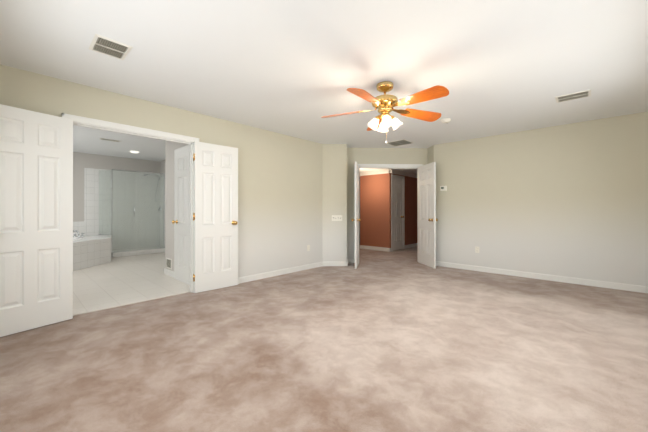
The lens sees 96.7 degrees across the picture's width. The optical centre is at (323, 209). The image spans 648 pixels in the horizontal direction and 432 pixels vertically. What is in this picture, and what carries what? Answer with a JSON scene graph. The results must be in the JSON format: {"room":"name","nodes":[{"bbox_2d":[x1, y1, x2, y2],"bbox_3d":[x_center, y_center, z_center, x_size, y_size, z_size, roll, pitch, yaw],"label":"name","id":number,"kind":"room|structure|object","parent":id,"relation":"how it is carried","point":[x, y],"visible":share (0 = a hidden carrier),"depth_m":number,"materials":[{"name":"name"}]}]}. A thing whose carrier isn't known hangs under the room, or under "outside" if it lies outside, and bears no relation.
{"room":"empty bedroom","nodes":[
{"label":"empty bedroom","id":0,"kind":"room"},
{"bbox_2d":[73,152,159,221],"bbox_3d":[-5.778,-0.099,6.486,0.120,2.440,3.750,0,0,43],"label":"wall","id":1,"kind":"structure","parent":0,"point":[81,161],"depth_m":6.76,"materials":[{"name":"paint"}]},
{"bbox_2d":[73,168,164,251],"bbox_3d":[-5.559,0.071,6.288,0.470,2.100,3.760,0,0,43],"label":"wall tile","id":2,"kind":"structure","parent":1,"relation":"attached to","point":[90,224],"depth_m":7.19,"materials":[{"name":"white tile"}]},
{"bbox_2d":[144,173,161,211],"bbox_3d":[-4.550,-0.446,7.598,0.257,1.000,0.448,0,0,43],"label":"shower head","id":3,"kind":"object","parent":2,"relation":"attached to","point":[159,208],"depth_m":7.71},
{"bbox_2d":[73,252,189,315],"bbox_3d":[-4.443,1.113,5.313,5.730,0.012,4.050,0,0,43],"label":"floor","id":4,"kind":"structure","parent":0,"point":[120,281],"depth_m":4.28,"materials":[{"name":"white tile"}]},
{"bbox_2d":[73,230,110,270],"bbox_3d":[-4.943,0.773,4.899,3.238,0.666,2.556,0,0,43],"label":"tub","id":5,"kind":"object","parent":4,"relation":"on","point":[91,250],"visible":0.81,"depth_m":5.67,"materials":[{"name":"tile"}]},
{"bbox_2d":[99,169,164,257],"bbox_3d":[-4.754,0.076,7.187,0.401,2.067,1.322,0,0,43],"label":"shower enclosure","id":6,"kind":"object","parent":4,"relation":"on","point":[132,252],"visible":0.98,"depth_m":7.04,"materials":[{"name":"glass"}]},
{"bbox_2d":[0,64,321,276],"bbox_3d":[-1.731,-0.102,4.010,0.120,2.440,4.970,0,0,43],"label":"wall","id":7,"kind":"structure","parent":0,"point":[279,201],"depth_m":4.55,"materials":[{"name":"beige paint"}]},
{"bbox_2d":[0,104,72,336],"bbox_3d":[-2.735,0.092,2.688,0.179,2.030,0.630,0,0,31],"label":"bathroom door","id":8,"kind":"structure","parent":7,"relation":"in","point":[36,219],"depth_m":2.70,"materials":[{"name":"white paint"}]},
{"bbox_2d":[62,113,198,292],"bbox_3d":[-2.231,0.069,3.471,0.160,2.096,1.392,0,0,43],"label":"door frame","id":9,"kind":"structure","parent":7,"relation":"attached to","point":[80,121],"depth_m":3.59,"materials":[{"name":"white wood"}]},
{"bbox_2d":[193,141,237,292],"bbox_3d":[-1.493,0.095,4.046,0.631,2.030,0.117,0,0,-44],"label":"bathroom door","id":10,"kind":"structure","parent":7,"relation":"in","point":[215,216],"depth_m":4.04,"materials":[{"name":"white paint"}]},
{"bbox_2d":[160,160,164,172],"bbox_3d":[-2.795,-0.099,6.370,4.650,2.440,0.120,0,0,43],"label":"wall","id":11,"kind":"structure","parent":0,"point":[162,164],"depth_m":7.71,"materials":[{"name":"paint"}]},
{"bbox_2d":[165,141,188,270],"bbox_3d":[-2.216,-0.102,4.590,1.380,2.440,0.120,0,0,43],"label":"wall","id":12,"kind":"structure","parent":0,"point":[170,146],"depth_m":4.88,"materials":[{"name":"paint"}]},
{"bbox_2d":[164,268,173,277],"bbox_3d":[-2.593,1.060,4.847,0.444,0.093,0.014,0,0,43],"label":"baseboard","id":13,"kind":"structure","parent":12,"relation":"attached to","point":[168,272],"depth_m":4.81,"materials":[{"name":"white wood"}]},
{"bbox_2d":[166,257,171,269],"bbox_3d":[-2.634,0.906,4.888,0.240,0.175,0.010,0,0,43],"label":"air vent","id":14,"kind":"object","parent":12,"relation":"in","point":[169,263],"visible":1,"depth_m":4.87,"materials":[{"name":"white metal"}]},
{"bbox_2d":[172,148,189,284],"bbox_3d":[-2.195,0.095,4.428,0.550,2.030,0.117,0,0,43],"label":"closet door","id":15,"kind":"structure","parent":12,"relation":"in","point":[182,216],"depth_m":4.43,"materials":[{"name":"white paint"}]},
{"bbox_2d":[174,144,189,277],"bbox_3d":[-2.135,0.070,4.501,0.692,2.096,0.141,0,0,43],"label":"trim","id":16,"kind":"structure","parent":12,"relation":"attached to","point":[182,148],"depth_m":4.68,"materials":[{"name":"white wood"}]},
{"bbox_2d":[0,244,647,431],"bbox_3d":[0.880,1.179,5.247,8.020,0.120,11.400,0,0,43],"label":"floor carpet","id":17,"kind":"object","parent":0,"point":[401,340],"visible":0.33,"depth_m":2.16,"materials":[{"name":"beige carpet"}]},
{"bbox_2d":[0,0,647,161],"bbox_3d":[-0.182,-1.379,6.238,10.920,0.120,11.400,0,0,43],"label":"ceiling","id":18,"kind":"structure","parent":0,"point":[296,68],"depth_m":2.54,"materials":[{"name":"white paint"}]},
{"bbox_2d":[100,138,120,141],"bbox_3d":[-4.030,-1.316,5.431,0.150,0.009,0.320,0,0,43],"label":"ceiling vent","id":19,"kind":"object","parent":18,"relation":"in","point":[110,140],"visible":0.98,"depth_m":5.43,"materials":[{"name":"white metal"}]},
{"bbox_2d":[89,34,132,59],"bbox_3d":[-1.744,-1.321,2.352,0.300,0.009,0.240,0,0,43],"label":"ceiling vent","id":20,"kind":"object","parent":18,"relation":"in","point":[109,47],"visible":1,"depth_m":2.34,"materials":[{"name":"white metal"}]},
{"bbox_2d":[321,81,448,143],"bbox_3d":[0.640,-1.013,3.002,1.331,0.622,1.324,0,0,43],"label":"ceiling fan","id":21,"kind":"object","parent":18,"relation":"hanging from","point":[384,105],"visible":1,"depth_m":2.96,"materials":[{"name":"brown wood"}]},
{"bbox_2d":[387,139,412,145],"bbox_3d":[1.481,-1.315,5.649,0.420,0.009,0.400,0,0,43],"label":"ceiling vent","id":22,"kind":"object","parent":18,"relation":"in","point":[400,142],"visible":0.94,"depth_m":5.61,"materials":[{"name":"white metal"}]},
{"bbox_2d":[441,118,450,122],"bbox_3d":[1.782,-1.299,4.209,0.139,0.046,0.139,0,0,43],"label":"smoke detector","id":23,"kind":"object","parent":18,"relation":"attached to","point":[446,120],"visible":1,"depth_m":4.17,"materials":[{"name":"white plastic"}]},
{"bbox_2d":[555,89,590,102],"bbox_3d":[2.896,-1.319,3.352,0.310,0.009,0.250,0,0,43],"label":"ceiling vent","id":24,"kind":"object","parent":18,"relation":"in","point":[575,95],"visible":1,"depth_m":3.34,"materials":[{"name":"white metal"}]},
{"bbox_2d":[359,177,359,243],"bbox_3d":[1.033,-0.093,9.830,1.950,2.440,0.120,0,0,43],"label":"wall","id":25,"kind":"structure","parent":0,"point":[359,177],"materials":[{"name":"paint"}]},
{"bbox_2d":[360,174,385,247],"bbox_3d":[1.412,-0.096,8.188,0.840,2.440,0.130,0,0,43],"label":"wall","id":26,"kind":"structure","parent":0,"point":[375,209],"depth_m":8.12,"materials":[{"name":"paint"}]},
{"bbox_2d":[359,169,387,251],"bbox_3d":[1.388,0.012,8.074,0.960,2.225,0.090,0,0,43],"label":"trim","id":27,"kind":"structure","parent":26,"relation":"attached to","point":[384,171],"depth_m":8.07,"materials":[{"name":"white wood"}]},
{"bbox_2d":[322,144,433,261],"bbox_3d":[1.116,-0.099,6.016,2.810,2.440,0.440,0,0,-2],"label":"wall","id":28,"kind":"structure","parent":0,"point":[338,161],"depth_m":5.77,"materials":[{"name":"beige paint"}]},
{"bbox_2d":[332,215,341,220],"bbox_3d":[0.259,0.159,5.755,0.180,0.100,0.018,0,0,-2],"label":"light switch","id":29,"kind":"object","parent":28,"relation":"attached to","point":[336,217],"visible":1,"depth_m":5.75,"materials":[{"name":"white plastic"}]},
{"bbox_2d":[351,161,360,268],"bbox_3d":[0.666,0.097,5.774,0.179,2.030,0.670,0,0,12],"label":"entry door","id":30,"kind":"structure","parent":28,"relation":"in","point":[357,219],"depth_m":5.47,"materials":[{"name":"white paint"}]},
{"bbox_2d":[354,164,422,262],"bbox_3d":[1.375,0.073,6.186,1.472,2.096,0.160,0,0,-2],"label":"door frame","id":31,"kind":"structure","parent":28,"relation":"attached to","point":[388,166],"depth_m":6.12,"materials":[{"name":"white wood"}]},
{"bbox_2d":[418,162,437,267],"bbox_3d":[2.067,0.097,5.820,0.179,2.030,0.670,0,0,-8],"label":"entry door","id":32,"kind":"structure","parent":28,"relation":"in","point":[427,219],"depth_m":5.76,"materials":[{"name":"white paint"}]},
{"bbox_2d":[359,169,416,176],"bbox_3d":[2.365,-1.207,8.922,5.200,0.214,3.800,0,0,43],"label":"ceiling soffit","id":33,"kind":"structure","parent":0,"point":[414,171],"depth_m":8.02,"materials":[{"name":"white paint"}]},
{"bbox_2d":[386,173,416,247],"bbox_3d":[2.795,-0.095,8.957,0.120,2.440,3.140,0,0,43],"label":"wall","id":34,"kind":"structure","parent":0,"point":[410,182],"depth_m":8.56,"materials":[{"name":"paint"}]},
{"bbox_2d":[391,174,404,250],"bbox_3d":[2.033,0.076,8.123,0.141,2.096,0.732,0,0,43],"label":"door frame","id":35,"kind":"structure","parent":34,"relation":"attached to","point":[403,196],"depth_m":8.30,"materials":[{"name":"white wood"}]},
{"bbox_2d":[393,177,403,250],"bbox_3d":[2.072,0.101,8.078,0.117,2.030,0.590,0,0,43],"label":"closet door","id":36,"kind":"structure","parent":34,"relation":"in","point":[397,218],"depth_m":8.09,"materials":[{"name":"white paint"}]},
{"bbox_2d":[388,169,416,251],"bbox_3d":[2.844,0.013,8.863,0.080,2.225,3.230,0,0,43],"label":"trim","id":37,"kind":"structure","parent":34,"relation":"attached to","point":[397,172],"depth_m":8.34,"materials":[{"name":"white wood"}]},
{"bbox_2d":[434,112,647,285],"bbox_3d":[3.525,-0.101,4.717,3.420,2.440,0.120,0,0,43],"label":"wall","id":38,"kind":"structure","parent":0,"point":[568,200],"depth_m":4.55,"materials":[{"name":"beige paint"}]},
{"bbox_2d":[440,186,446,190],"bbox_3d":[2.361,-0.430,5.699,0.132,0.100,0.026,0,0,43],"label":"thermostat","id":39,"kind":"object","parent":38,"relation":"attached to","point":[443,188],"visible":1,"depth_m":5.69,"materials":[{"name":"white plastic"}]},
{"bbox_3d":[0.679,-0.104,2.829,5.020,2.440,6.520,0,0,43],"label":"wall","id":40,"kind":"structure","parent":0,"visible":0},
{"bbox_2d":[238,259,647,292],"bbox_3d":[0.752,1.070,2.994,4.900,0.092,6.624,0,0,43],"label":"baseboard","id":41,"kind":"structure","parent":40,"relation":"attached to","point":[606,284],"depth_m":4.74,"materials":[{"name":"white wood"}]}
]}

